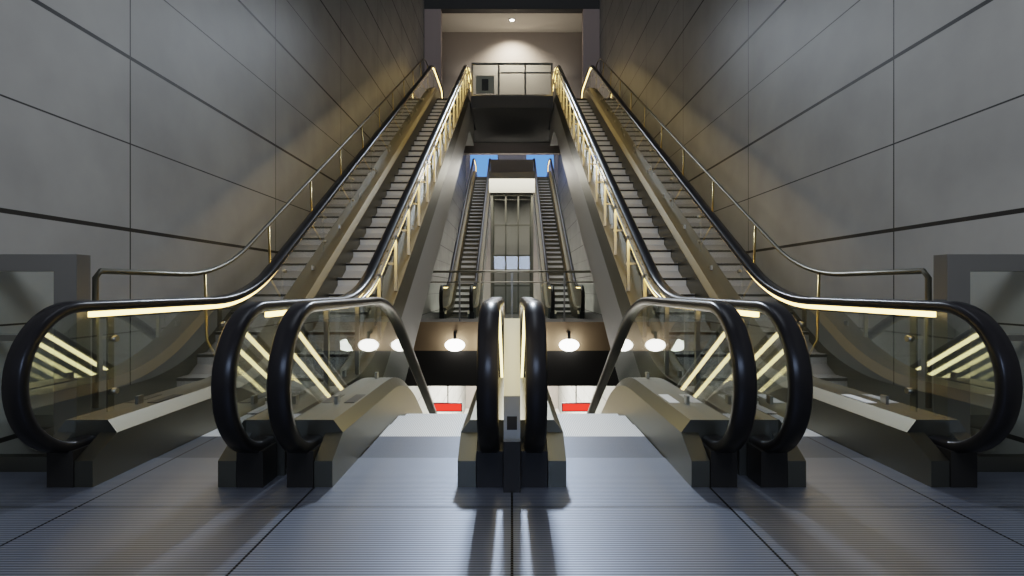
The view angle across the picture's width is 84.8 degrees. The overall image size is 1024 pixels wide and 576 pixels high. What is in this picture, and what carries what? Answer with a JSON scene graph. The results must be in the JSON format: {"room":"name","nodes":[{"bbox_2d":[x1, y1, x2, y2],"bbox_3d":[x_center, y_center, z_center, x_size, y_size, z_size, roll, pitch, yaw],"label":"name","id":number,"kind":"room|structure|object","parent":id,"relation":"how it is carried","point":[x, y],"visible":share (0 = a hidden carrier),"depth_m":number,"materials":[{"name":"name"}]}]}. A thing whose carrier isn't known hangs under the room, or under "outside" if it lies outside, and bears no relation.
{"room":"subway station","nodes":[
{"label":"subway station","id":0,"kind":"room"},
{"bbox_2d":[0,0,465,453],"bbox_3d":[-3.600,-6.640,19.000,0.300,32.300,46.000,0,0,0],"label":"wall","id":1,"kind":"structure","parent":0,"point":[151,135],"depth_m":5.74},
{"bbox_2d":[434,386,461,411],"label":"platform sign","id":2,"kind":"object","parent":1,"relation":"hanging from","point":[447,406],"depth_m":21.99,"materials":[{"name":"red plastic"}]},
{"bbox_2d":[0,458,1023,575],"bbox_3d":[0.000,1.385,0.000,6.900,0.350,8.000,0,0,0],"label":"floor","id":3,"kind":"structure","parent":0,"point":[159,516],"depth_m":2.87,"materials":[{"name":"metal"}]},
{"bbox_2d":[0,254,90,471],"bbox_3d":[-3.143,0.495,3.720,0.605,1.430,0.120,0,0,0],"label":"frame","id":4,"kind":"object","parent":3,"relation":"on","point":[71,338],"visible":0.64,"depth_m":3.66,"materials":[{"name":"silver metal"}]},
{"bbox_2d":[1,59,473,487],"bbox_3d":[-2.451,-2.818,12.593,1.973,10.356,19.071,0,0,0],"label":"escalator","id":5,"kind":"object","parent":3,"relation":"on","point":[377,231],"visible":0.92,"depth_m":5.97,"materials":[{"name":"grey metal"}]},
{"bbox_2d":[88,68,470,316],"bbox_3d":[-2.123,-3.755,12.853,1.267,7.888,18.416,0,0,0],"label":"light","id":6,"kind":"object","parent":5,"relation":"attached to","point":[386,245],"depth_m":9.21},
{"bbox_2d":[504,318,519,491],"bbox_3d":[0.000,0.700,3.415,0.100,1.020,0.190,0,0,0],"label":"cap","id":7,"kind":"object","parent":3,"relation":"on","point":[511,325],"visible":1,"depth_m":3.37,"materials":[{"name":"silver metal"}]},
{"bbox_2d":[550,59,1022,487],"bbox_3d":[2.451,-2.818,12.593,1.973,10.356,19.071,0,0,0],"label":"escalator","id":8,"kind":"object","parent":3,"relation":"on","point":[646,231],"visible":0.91,"depth_m":5.97,"materials":[{"name":"grey metal"}]},
{"bbox_2d":[553,68,935,316],"bbox_3d":[2.123,-3.755,12.853,1.267,7.888,18.416,0,0,0],"label":"light","id":9,"kind":"object","parent":8,"relation":"attached to","point":[637,245],"depth_m":9.21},
{"bbox_2d":[933,254,1023,471],"bbox_3d":[3.143,0.495,3.720,0.605,1.430,0.120,0,0,0],"label":"frame","id":10,"kind":"object","parent":3,"relation":"on","point":[952,337],"visible":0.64,"depth_m":3.66,"materials":[{"name":"silver metal"}]},
{"bbox_2d":[442,32,581,154],"bbox_3d":[0.000,-14.290,24.250,6.900,17.000,0.300,0,0,0],"label":"wall","id":11,"kind":"structure","parent":0,"point":[459,49],"depth_m":24.10,"materials":[{"name":"beige paint"}]},
{"bbox_2d":[442,13,581,31],"bbox_3d":[0.000,-11.140,23.275,6.900,0.300,1.650,0,0,0],"label":"ceiling","id":12,"kind":"structure","parent":0,"point":[451,22],"depth_m":23.22,"materials":[{"name":"beige"}]},
{"bbox_2d":[466,155,557,407],"bbox_3d":[0.000,-6.640,42.150,6.900,32.300,0.300,0,0,0],"label":"wall","id":13,"kind":"structure","parent":0,"point":[470,390],"depth_m":42.00,"materials":[{"name":"beige concrete"}]},
{"bbox_2d":[464,408,559,413],"bbox_3d":[0.000,9.260,23.000,6.900,0.500,38.000,0,0,0],"label":"platform","id":14,"kind":"object","parent":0,"point":[466,409],"visible":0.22,"depth_m":41.26,"materials":[{"name":"white"}]},
{"bbox_2d":[267,297,504,487],"bbox_3d":[-0.710,5.146,12.593,1.400,10.127,19.071,0,0,0],"label":"escalator","id":15,"kind":"object","parent":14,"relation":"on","point":[372,417],"visible":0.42,"depth_m":3.62,"materials":[{"name":"grey metal"}]},
{"bbox_2d":[499,312,502,376],"bbox_3d":[-0.135,4.405,12.594,0.032,8.509,18.933,0,0,0],"label":"light","id":16,"kind":"object","parent":15,"relation":"attached to","point":[501,313],"depth_m":6.67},
{"bbox_2d":[519,297,756,487],"bbox_3d":[0.710,5.146,12.593,1.400,10.127,19.071,0,0,0],"label":"escalator","id":17,"kind":"object","parent":14,"relation":"on","point":[642,417],"visible":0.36,"depth_m":3.62,"materials":[{"name":"grey metal"}]},
{"bbox_2d":[521,312,524,376],"bbox_3d":[0.135,4.405,12.594,0.032,8.509,18.933,0,0,0],"label":"light","id":18,"kind":"object","parent":17,"relation":"attached to","point":[522,313],"depth_m":6.67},
{"bbox_2d":[471,96,552,142],"bbox_3d":[0.000,-6.440,21.750,6.900,0.400,4.700,0,0,0],"label":"landing","id":19,"kind":"object","parent":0,"point":[497,119],"visible":0.64,"depth_m":20.65,"materials":[{"name":"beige concrete"}]},
{"bbox_2d":[424,9,441,89],"bbox_3d":[-3.125,-8.815,22.275,0.650,4.350,0.350,0,0,0],"label":"pillar","id":20,"kind":"structure","parent":19,"relation":"on","point":[432,17],"depth_m":22.10,"materials":[{"name":"grey paint"}]},
{"bbox_2d":[471,63,552,95],"bbox_3d":[0.000,-7.220,19.465,2.820,1.160,0.090,0,0,0],"label":"glass railing","id":21,"kind":"object","parent":19,"relation":"on","point":[484,84],"visible":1,"depth_m":19.43,"materials":[{"name":"clear glass"}]},
{"bbox_2d":[582,9,599,89],"bbox_3d":[3.125,-8.815,22.275,0.650,4.350,0.350,0,0,0],"label":"pillar","id":22,"kind":"structure","parent":19,"relation":"on","point":[590,18],"depth_m":22.10,"materials":[{"name":"grey paint"}]},
{"bbox_2d":[420,312,603,321],"bbox_3d":[0.000,2.000,20.475,6.900,1.940,6.850,0,0,0],"label":"landing","id":23,"kind":"object","parent":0,"point":[432,316],"visible":0.14,"depth_m":18.95,"materials":[{"name":"grey concrete"}]},
{"bbox_2d":[439,158,490,318],"bbox_3d":[-1.860,-2.943,27.702,1.250,10.247,18.228,0,0,0],"label":"escalator","id":24,"kind":"object","parent":23,"relation":"on","point":[470,249],"visible":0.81,"depth_m":24.90,"materials":[{"name":"grey metal"}]},
{"bbox_2d":[489,159,534,313],"bbox_3d":[0.000,-2.030,22.950,1.800,6.120,1.900,0,0,0],"label":"shaft","id":25,"kind":"object","parent":23,"relation":"on","point":[511,181],"visible":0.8,"depth_m":23.55,"materials":[{"name":"glass"}]},
{"bbox_2d":[430,270,593,321],"bbox_3d":[0.000,0.247,17.150,6.800,1.565,0.070,0,0,0],"label":"landing railing","id":26,"kind":"object","parent":23,"relation":"on","point":[434,271],"visible":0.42,"depth_m":17.13,"materials":[{"name":"silver metal"}]},
{"bbox_2d":[533,158,584,318],"bbox_3d":[1.860,-2.943,27.702,1.250,10.247,18.228,0,0,0],"label":"escalator","id":27,"kind":"object","parent":23,"relation":"on","point":[553,249],"visible":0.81,"depth_m":25.07,"materials":[{"name":"grey metal"}]},
{"bbox_2d":[424,0,599,12],"bbox_3d":[0.000,-16.890,22.275,6.900,11.800,0.350,0,0,0],"label":"lintel beam","id":28,"kind":"structure","parent":0,"point":[446,6],"depth_m":22.10,"materials":[{"name":"grey concrete"}]},
{"bbox_2d":[562,386,589,411],"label":"platform sign","id":29,"kind":"object","parent":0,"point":[576,406],"depth_m":21.99,"materials":[{"name":"red plastic"}]},
{"bbox_2d":[558,0,1023,453],"bbox_3d":[3.600,-6.640,19.000,0.300,32.300,46.000,0,0,0],"label":"wall","id":30,"kind":"structure","parent":0,"point":[858,135],"depth_m":5.68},
{"bbox_2d":[405,322,618,385],"bbox_3d":[0.000,2.000,17.025,6.900,1.940,0.050,0,0,0],"label":"ceiling","id":31,"kind":"structure","parent":30,"relation":"attached to","point":[440,366],"depth_m":17.00,"materials":[{"name":"brown paint"}]},
{"label":"outside","id":32,"kind":"structure","parent":0,"visible":0},
{"bbox_2d":[470,155,553,176],"bbox_3d":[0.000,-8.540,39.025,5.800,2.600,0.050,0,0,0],"label":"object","id":33,"kind":"object","parent":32,"point":[481,160],"visible":0.21,"depth_m":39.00,"materials":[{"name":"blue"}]}
]}

